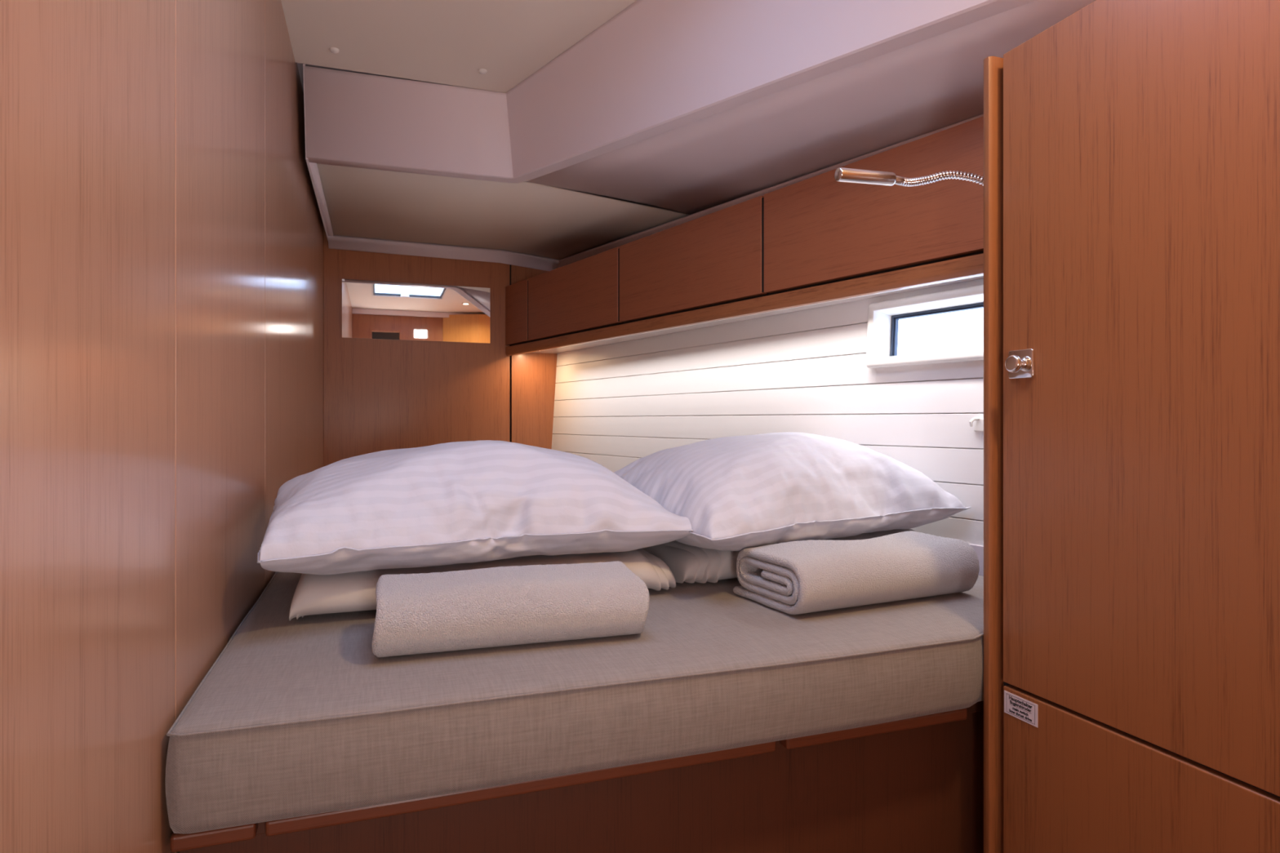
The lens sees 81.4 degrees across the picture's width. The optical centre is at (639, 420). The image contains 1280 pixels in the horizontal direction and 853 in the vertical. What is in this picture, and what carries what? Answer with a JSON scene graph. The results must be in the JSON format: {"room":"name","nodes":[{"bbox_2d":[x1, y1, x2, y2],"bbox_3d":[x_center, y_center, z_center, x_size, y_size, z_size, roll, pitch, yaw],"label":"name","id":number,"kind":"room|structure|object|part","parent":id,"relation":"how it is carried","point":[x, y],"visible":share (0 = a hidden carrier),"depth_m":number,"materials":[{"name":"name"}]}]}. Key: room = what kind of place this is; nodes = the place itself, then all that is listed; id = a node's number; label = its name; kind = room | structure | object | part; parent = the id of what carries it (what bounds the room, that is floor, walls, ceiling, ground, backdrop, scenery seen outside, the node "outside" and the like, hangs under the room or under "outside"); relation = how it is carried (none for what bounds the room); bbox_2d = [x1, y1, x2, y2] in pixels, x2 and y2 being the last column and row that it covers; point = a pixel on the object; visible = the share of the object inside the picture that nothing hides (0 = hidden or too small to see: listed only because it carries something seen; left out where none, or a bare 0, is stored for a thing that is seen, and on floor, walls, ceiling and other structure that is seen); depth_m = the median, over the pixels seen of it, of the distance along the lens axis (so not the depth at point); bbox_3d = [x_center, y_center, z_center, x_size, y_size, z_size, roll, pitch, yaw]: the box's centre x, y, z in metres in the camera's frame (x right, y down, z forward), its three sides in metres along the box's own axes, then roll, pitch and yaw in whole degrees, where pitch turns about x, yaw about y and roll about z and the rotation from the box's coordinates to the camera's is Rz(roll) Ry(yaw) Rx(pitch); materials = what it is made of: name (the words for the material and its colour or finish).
{"room":"boat cabin","nodes":[
{"label":"boat cabin","id":0,"kind":"room"},
{"bbox_2d":[0,0,323,852],"bbox_3d":[-0.591,-0.034,0.894,0.096,2.108,4.768,0,0,-19],"label":"wall","id":1,"kind":"structure","parent":0,"point":[162,224],"depth_m":0.68,"materials":[{"name":"brown wood"}]},
{"bbox_3d":[-0.411,-0.018,0.498,0.019,2.076,0.692,0,0,-19],"label":"panel","id":2,"kind":"part","parent":1,"relation":"part of","materials":[{"name":"brown wood"}]},
{"bbox_3d":[-0.642,-0.018,1.153,0.019,2.076,0.692,0,0,-19],"label":"panel","id":3,"kind":"part","parent":1,"relation":"part of","materials":[{"name":"brown wood"}]},
{"bbox_3d":[-0.907,-0.018,1.906,0.019,2.076,0.900,0,0,-19],"label":"panel","id":4,"kind":"part","parent":1,"relation":"part of","materials":[{"name":"brown wood"}]},
{"bbox_3d":[-1.186,-0.018,2.699,0.019,2.076,0.775,0,0,-19],"label":"panel","id":5,"kind":"part","parent":1,"relation":"part of","materials":[{"name":"brown wood"}]},
{"bbox_2d":[323,225,557,466],"bbox_3d":[-0.438,-0.034,3.430,2.069,2.108,0.118,0,0,-19],"label":"wall","id":6,"kind":"structure","parent":0,"point":[379,395],"depth_m":3.20,"materials":[{"name":"brown wood"}]},
{"bbox_2d":[342,279,490,343],"bbox_3d":[-0.950,-0.465,3.189,0.610,0.247,0.008,0,0,-19],"label":"mirror","id":7,"kind":"object","parent":6,"relation":"attached to","point":[371,309],"visible":1,"depth_m":3.18,"materials":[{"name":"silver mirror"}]},
{"bbox_3d":[-0.464,0.048,3.372,0.239,0.736,0.026,0,0,-19],"label":"panel","id":8,"kind":"part","parent":6,"relation":"part of","materials":[{"name":"brown wood"}]},
{"bbox_2d":[280,0,1095,271],"bbox_3d":[0.448,-0.791,1.197,2.258,0.497,4.887,0,0,-19],"label":"ceiling","id":9,"kind":"structure","parent":0,"point":[466,130],"depth_m":1.94,"materials":[{"name":"white paint"}]},
{"bbox_3d":[-0.080,-0.996,2.460,2.101,0.006,2.154,0,0,-19],"label":"roof panel","id":10,"kind":"part","parent":9,"relation":"part of","materials":[{"name":"white paint"}]},
{"bbox_3d":[-0.814,-0.721,3.197,0.973,0.094,0.081,0,0,-19],"label":"moulding","id":11,"kind":"part","parent":9,"relation":"part of","materials":[{"name":"white paint"}]},
{"bbox_3d":[-0.351,-0.984,1.725,0.916,0.016,0.960,0,0,-19],"label":"panel","id":12,"kind":"part","parent":9,"relation":"part of","materials":[{"name":"white paint"}]},
{"bbox_3d":[-0.546,-0.727,2.764,1.152,0.072,0.950,0,0,-19],"label":"panel","id":13,"kind":"part","parent":9,"relation":"part of","materials":[{"name":"white paint"}]},
{"bbox_3d":[0.277,-0.631,2.333,0.052,0.177,2.495,0,0,-32],"label":"moulding","id":14,"kind":"part","parent":9,"relation":"part of","materials":[{"name":"white paint"}]},
{"bbox_3d":[1.135,-0.665,0.968,0.547,0.200,4.071,0,0,-40],"label":"panel","id":15,"kind":"part","parent":9,"relation":"part of","materials":[{"name":"white paint"}]},
{"bbox_2d":[551,192,983,546],"bbox_3d":[0.896,-0.032,1.376,0.137,2.112,4.813,0,0,-32],"label":"wall","id":16,"kind":"structure","parent":0,"point":[617,405],"depth_m":2.12,"materials":[{"name":"white wood"}]},
{"bbox_2d":[505,115,983,355],"bbox_3d":[0.217,-0.442,2.318,0.226,0.308,2.565,0,0,-34],"label":"locker","id":17,"kind":"object","parent":16,"relation":"attached to","point":[820,240],"visible":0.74,"depth_m":1.91,"materials":[{"name":"brown wood"}]},
{"bbox_3d":[-0.529,-0.466,3.226,0.018,0.259,0.224,0,0,-34],"label":"panel","id":18,"kind":"part","parent":17,"relation":"part of","materials":[{"name":"brown wood"}]},
{"bbox_3d":[-0.264,-0.466,2.839,0.018,0.259,0.700,0,0,-34],"label":"door","id":19,"kind":"part","parent":17,"relation":"part of","materials":[{"name":"brown wood"}]},
{"bbox_3d":[0.134,-0.466,2.257,0.018,0.259,0.697,0,0,-34],"label":"door","id":20,"kind":"part","parent":17,"relation":"part of","materials":[{"name":"brown wood"}]},
{"bbox_2d":[505,253,983,355],"bbox_3d":[0.125,-0.307,2.281,0.031,0.040,2.521,0,0,-34],"label":"shelf","id":21,"kind":"object","parent":17,"relation":"on","point":[947,268],"depth_m":1.96,"materials":[{"name":"brown wood"}]},
{"bbox_3d":[0.530,-0.466,1.677,0.018,0.259,0.696,0,0,-34],"label":"door","id":22,"kind":"part","parent":17,"relation":"part of","materials":[{"name":"brown wood"}]},
{"bbox_2d":[866,284,983,368],"bbox_3d":[0.775,-0.208,1.558,0.076,0.173,0.710,0,0,-32],"label":"window","id":23,"kind":"structure","parent":16,"relation":"in","point":[883,317],"depth_m":1.75,"materials":[{"name":"white plastic"}]},
{"bbox_2d":[968,417,983,431],"bbox_3d":[0.717,0.008,1.581,0.032,0.030,0.035,0,0,-19],"label":"hook","id":24,"kind":"object","parent":16,"relation":"attached to","point":[978,421],"visible":0.67,"depth_m":1.58,"materials":[{"name":"white plastic"}]},
{"bbox_3d":[0.713,0.003,1.584,0.027,0.020,0.007,0,0,-19],"label":"arm","id":25,"kind":"part","parent":24,"relation":"part of","materials":[{"name":"white plastic"}]},
{"bbox_3d":[0.728,0.010,1.584,0.008,0.026,0.035,0,0,-19],"label":"plate","id":26,"kind":"part","parent":24,"relation":"part of","materials":[{"name":"white plastic"}]},
{"bbox_2d":[969,544,983,576],"bbox_3d":[0.257,0.341,2.337,0.030,0.150,2.471,0,0,-32],"label":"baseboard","id":27,"kind":"structure","parent":16,"relation":"attached to","point":[979,549],"depth_m":1.57,"materials":[{"name":"white"}]},
{"bbox_3d":[0.264,1.044,1.484,2.101,0.048,4.224,0,0,-19],"label":"floor","id":28,"kind":"structure","parent":0,"visible":0},
{"bbox_2d":[170,701,983,852],"bbox_3d":[-0.211,0.728,2.163,1.457,0.577,2.410,0,0,-19],"label":"base","id":29,"kind":"object","parent":28,"relation":"on","point":[913,784],"visible":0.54,"depth_m":1.05,"materials":[{"name":"brown wood"}]},
{"bbox_3d":[-0.462,0.449,0.809,0.082,0.019,0.022,0,0,-19],"label":"lip rail","id":30,"kind":"part","parent":29,"relation":"part of","materials":[{"name":"brown wood"}]},
{"bbox_3d":[-0.115,0.449,0.931,0.636,0.019,0.022,0,0,-19],"label":"lip rail","id":31,"kind":"part","parent":29,"relation":"part of","materials":[{"name":"brown wood"}]},
{"bbox_2d":[164,571,983,834],"bbox_3d":[-0.202,0.376,2.145,1.464,0.122,2.438,0,0,-19],"label":"mattress","id":32,"kind":"object","parent":29,"relation":"on","point":[300,717],"visible":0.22,"depth_m":0.94,"materials":[{"name":"fabric"}]},
{"bbox_2d":[288,548,675,621],"bbox_3d":[-0.306,0.274,1.452,0.643,0.081,0.461,0,0,-19],"label":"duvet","id":33,"kind":"object","parent":32,"relation":"on","point":[314,594],"visible":0.29,"depth_m":1.20,"materials":[{"name":"grey fabric"}]},
{"bbox_2d":[257,440,693,574],"bbox_3d":[-0.314,0.138,1.420,0.708,0.200,0.542,0,0,-23],"label":"pillow","id":34,"kind":"object","parent":33,"relation":"on","point":[482,500],"visible":0.99,"depth_m":1.24,"materials":[{"name":"fabric"}]},
{"bbox_2d":[372,560,649,657],"bbox_3d":[-0.191,0.269,1.097,0.384,0.091,0.203,0,0,-19],"label":"towel","id":35,"kind":"object","parent":32,"relation":"on","point":[421,613],"visible":1,"depth_m":1.02,"materials":[{"name":"white fabric"}]},
{"bbox_2d":[642,528,916,583],"bbox_3d":[0.302,0.274,1.646,0.592,0.082,0.333,0,0,-23],"label":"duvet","id":36,"kind":"object","parent":32,"relation":"on","point":[691,564],"visible":0.21,"depth_m":1.43,"materials":[{"name":"grey fabric"}]},
{"bbox_2d":[613,431,971,551],"bbox_3d":[0.277,0.133,1.641,0.685,0.212,0.539,0,0,-31],"label":"pillow","id":37,"kind":"object","parent":36,"relation":"on","point":[735,493],"visible":0.85,"depth_m":1.47,"materials":[{"name":"fabric"}]},
{"bbox_2d":[733,530,979,614],"bbox_3d":[0.390,0.266,1.343,0.396,0.097,0.211,0,0,-25],"label":"towel","id":38,"kind":"object","parent":32,"relation":"on","point":[802,576],"visible":1,"depth_m":1.26,"materials":[{"name":"white fabric"}]},
{"bbox_3d":[0.349,0.449,1.095,0.316,0.019,0.022,0,0,-19],"label":"lip rail","id":39,"kind":"part","parent":29,"relation":"part of","materials":[{"name":"brown wood"}]},
{"bbox_2d":[983,0,1279,852],"bbox_3d":[0.865,0.236,0.726,0.415,1.561,0.987,0,0,-19],"label":"wardrobe","id":40,"kind":"object","parent":28,"relation":"on","point":[1131,148],"visible":1,"depth_m":0.91,"materials":[{"name":"brown wood"}]},
{"bbox_2d":[834,167,983,186],"bbox_3d":[0.477,-0.380,1.197,0.335,0.065,0.077,0,0,1],"label":"reading lamp","id":41,"kind":"object","parent":40,"relation":"attached to","point":[842,174],"visible":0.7,"depth_m":1.20,"materials":[{"name":"silver metal"}]},
{"bbox_3d":[0.531,0.236,1.122,0.026,1.561,0.018,0,0,-19],"label":"corner post","id":42,"kind":"part","parent":40,"relation":"part of","materials":[{"name":"brown wood"}]},
{"bbox_3d":[0.536,-0.081,1.061,0.017,0.026,0.026,0,0,-19],"label":"knob","id":43,"kind":"part","parent":40,"relation":"part of","materials":[{"name":"silver metal"}]},
{"bbox_3d":[0.703,0.701,0.651,0.018,0.619,0.954,0,0,-19],"label":"door","id":44,"kind":"part","parent":40,"relation":"part of","materials":[{"name":"brown wood"}]}
]}

